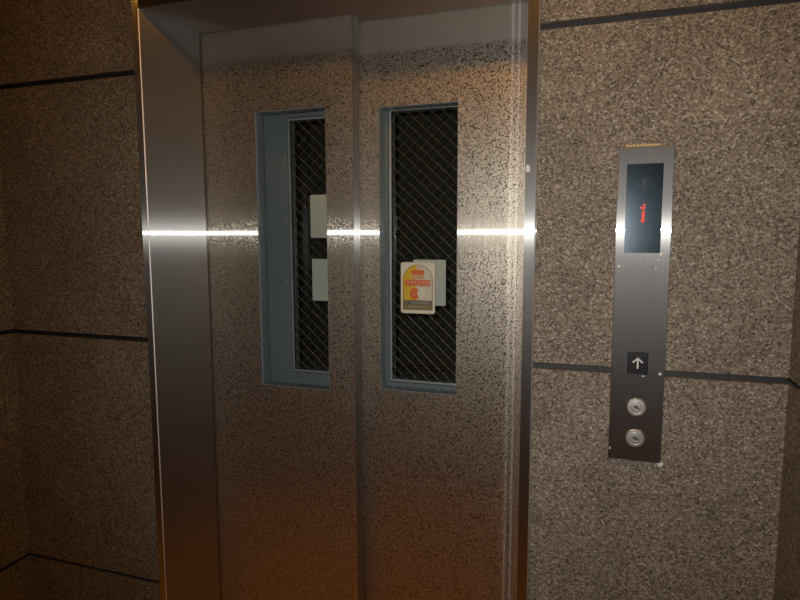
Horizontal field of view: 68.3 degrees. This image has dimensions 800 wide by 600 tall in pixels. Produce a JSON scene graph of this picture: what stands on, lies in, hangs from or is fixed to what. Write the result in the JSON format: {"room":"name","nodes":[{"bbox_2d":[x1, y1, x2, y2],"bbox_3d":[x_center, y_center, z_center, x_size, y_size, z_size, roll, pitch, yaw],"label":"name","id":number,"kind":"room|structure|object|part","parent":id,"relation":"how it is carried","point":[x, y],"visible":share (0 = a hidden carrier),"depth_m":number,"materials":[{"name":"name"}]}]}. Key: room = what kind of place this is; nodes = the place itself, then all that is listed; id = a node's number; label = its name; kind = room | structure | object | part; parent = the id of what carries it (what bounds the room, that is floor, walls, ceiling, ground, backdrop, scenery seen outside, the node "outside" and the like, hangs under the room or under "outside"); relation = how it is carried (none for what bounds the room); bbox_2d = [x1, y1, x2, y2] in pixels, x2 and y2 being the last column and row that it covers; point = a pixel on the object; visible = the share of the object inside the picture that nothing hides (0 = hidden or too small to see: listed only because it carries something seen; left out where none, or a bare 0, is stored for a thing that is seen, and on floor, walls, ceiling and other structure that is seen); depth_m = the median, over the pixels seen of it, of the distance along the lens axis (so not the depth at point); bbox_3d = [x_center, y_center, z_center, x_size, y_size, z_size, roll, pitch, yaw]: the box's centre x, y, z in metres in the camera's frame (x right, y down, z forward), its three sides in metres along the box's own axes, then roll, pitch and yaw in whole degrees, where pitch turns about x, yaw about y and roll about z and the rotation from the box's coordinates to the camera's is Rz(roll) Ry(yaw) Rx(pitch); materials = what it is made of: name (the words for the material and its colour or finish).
{"room":"elevator lobby","nodes":[
{"label":"elevator lobby","id":0,"kind":"room"},
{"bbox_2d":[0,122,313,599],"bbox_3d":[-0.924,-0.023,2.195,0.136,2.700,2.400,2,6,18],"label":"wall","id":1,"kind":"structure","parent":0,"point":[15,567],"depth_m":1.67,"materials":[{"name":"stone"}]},
{"bbox_2d":[309,109,457,380],"bbox_3d":[0.360,0.088,2.998,1.800,2.300,0.096,2,6,18],"label":"wall","id":2,"kind":"structure","parent":0,"point":[422,237],"depth_m":3.06,"materials":[{"name":"grey"}]},
{"bbox_3d":[0.350,0.360,2.997,1.600,0.031,0.031,2,6,18],"label":"handrail","id":3,"kind":"part","parent":2,"relation":"part of","materials":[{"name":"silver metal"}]},
{"bbox_2d":[0,0,799,599],"bbox_3d":[-0.175,0.062,1.391,1.868,2.700,0.100,2,6,18],"label":"wall","id":4,"kind":"structure","parent":0,"point":[716,81],"depth_m":1.16,"materials":[{"name":"stone"}]},
{"bbox_2d":[131,0,540,599],"bbox_3d":[-0.144,0.346,1.476,0.949,2.116,0.247,2,6,18],"label":"surround","id":5,"kind":"object","parent":4,"relation":"attached to","point":[165,32],"visible":0.97,"depth_m":1.50,"materials":[{"name":"silver metal"}]},
{"bbox_2d":[199,14,363,599],"bbox_3d":[-0.345,0.313,1.641,0.502,2.123,0.040,2,6,18],"label":"door leaf","id":6,"kind":"structure","parent":5,"relation":"attached to","point":[289,456],"depth_m":1.59,"materials":[{"name":"silver metal"}]},
{"bbox_2d":[263,111,328,385],"bbox_3d":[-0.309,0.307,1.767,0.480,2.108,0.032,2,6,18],"label":"window frame","id":7,"kind":"structure","parent":6,"relation":"attached to","point":[275,217],"depth_m":1.72,"materials":[{"name":"grey paint"}]},
{"bbox_2d":[310,195,326,237],"bbox_3d":[-0.212,-0.237,1.668,0.091,0.121,0.002,2,6,18],"label":"card","id":8,"kind":"object","parent":7,"relation":"attached to","point":[318,221],"visible":0.53,"depth_m":1.67,"materials":[{"name":"white paper"}]},
{"bbox_2d":[312,259,327,300],"bbox_3d":[-0.209,-0.057,1.686,0.090,0.120,0.002,2,6,18],"label":"card","id":9,"kind":"object","parent":7,"relation":"attached to","point":[319,275],"visible":0.53,"depth_m":1.69,"materials":[{"name":"white paper"}]},
{"bbox_2d":[358,0,528,599],"bbox_3d":[0.088,0.322,1.553,0.490,2.123,0.040,2,6,18],"label":"door leaf","id":10,"kind":"structure","parent":5,"relation":"attached to","point":[441,467],"depth_m":1.49,"materials":[{"name":"silver metal"}]},
{"bbox_2d":[401,262,434,313],"bbox_3d":[0.045,-0.031,1.512,0.091,0.132,0.002,2,6,18],"label":"warning sticker","id":11,"kind":"object","parent":10,"relation":"attached to","point":[423,302],"visible":1,"depth_m":1.51,"materials":[{"name":"multicoloured paper"}]},
{"bbox_2d":[384,106,457,390],"bbox_3d":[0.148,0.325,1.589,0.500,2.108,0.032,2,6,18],"label":"window frame","id":12,"kind":"structure","parent":10,"relation":"attached to","point":[392,379],"depth_m":1.59,"materials":[{"name":"grey paint"}]},
{"bbox_2d":[413,260,445,305],"bbox_3d":[0.078,-0.046,1.565,0.090,0.122,0.002,2,6,18],"label":"card","id":13,"kind":"object","parent":12,"relation":"attached to","point":[440,270],"visible":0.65,"depth_m":1.55,"materials":[{"name":"white paper"}]},
{"bbox_2d":[608,143,674,466],"bbox_3d":[0.455,0.017,1.113,0.100,0.612,0.017,2,6,18],"label":"panel","id":14,"kind":"object","parent":4,"relation":"attached to","point":[645,173],"visible":1,"depth_m":1.11,"materials":[{"name":"silver metal"}]},
{"bbox_2d":[626,430,644,446],"bbox_3d":[0.452,0.266,1.135,0.034,0.034,0.004,2,6,18],"label":"switch","id":15,"kind":"object","parent":14,"relation":"attached to","point":[634,438],"depth_m":1.13,"materials":[{"name":"silver metal"}]},
{"bbox_2d":[627,399,645,415],"bbox_3d":[0.452,0.205,1.128,0.034,0.034,0.004,2,6,18],"label":"switch","id":16,"kind":"object","parent":14,"relation":"attached to","point":[635,407],"depth_m":1.13,"materials":[{"name":"silver metal"}]},
{"bbox_2d":[638,175,651,190],"bbox_3d":[0.450,-0.215,1.085,0.024,0.030,0.001,2,6,18],"label":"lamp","id":17,"kind":"object","parent":14,"relation":"attached to","point":[644,181],"depth_m":1.08,"materials":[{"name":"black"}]},
{"bbox_2d":[773,223,799,599],"bbox_3d":[0.660,0.124,0.789,0.100,2.700,0.720,2,6,18],"label":"wall","id":18,"kind":"structure","parent":0,"point":[787,571],"depth_m":1.02,"materials":[{"name":"stone"}]}
]}

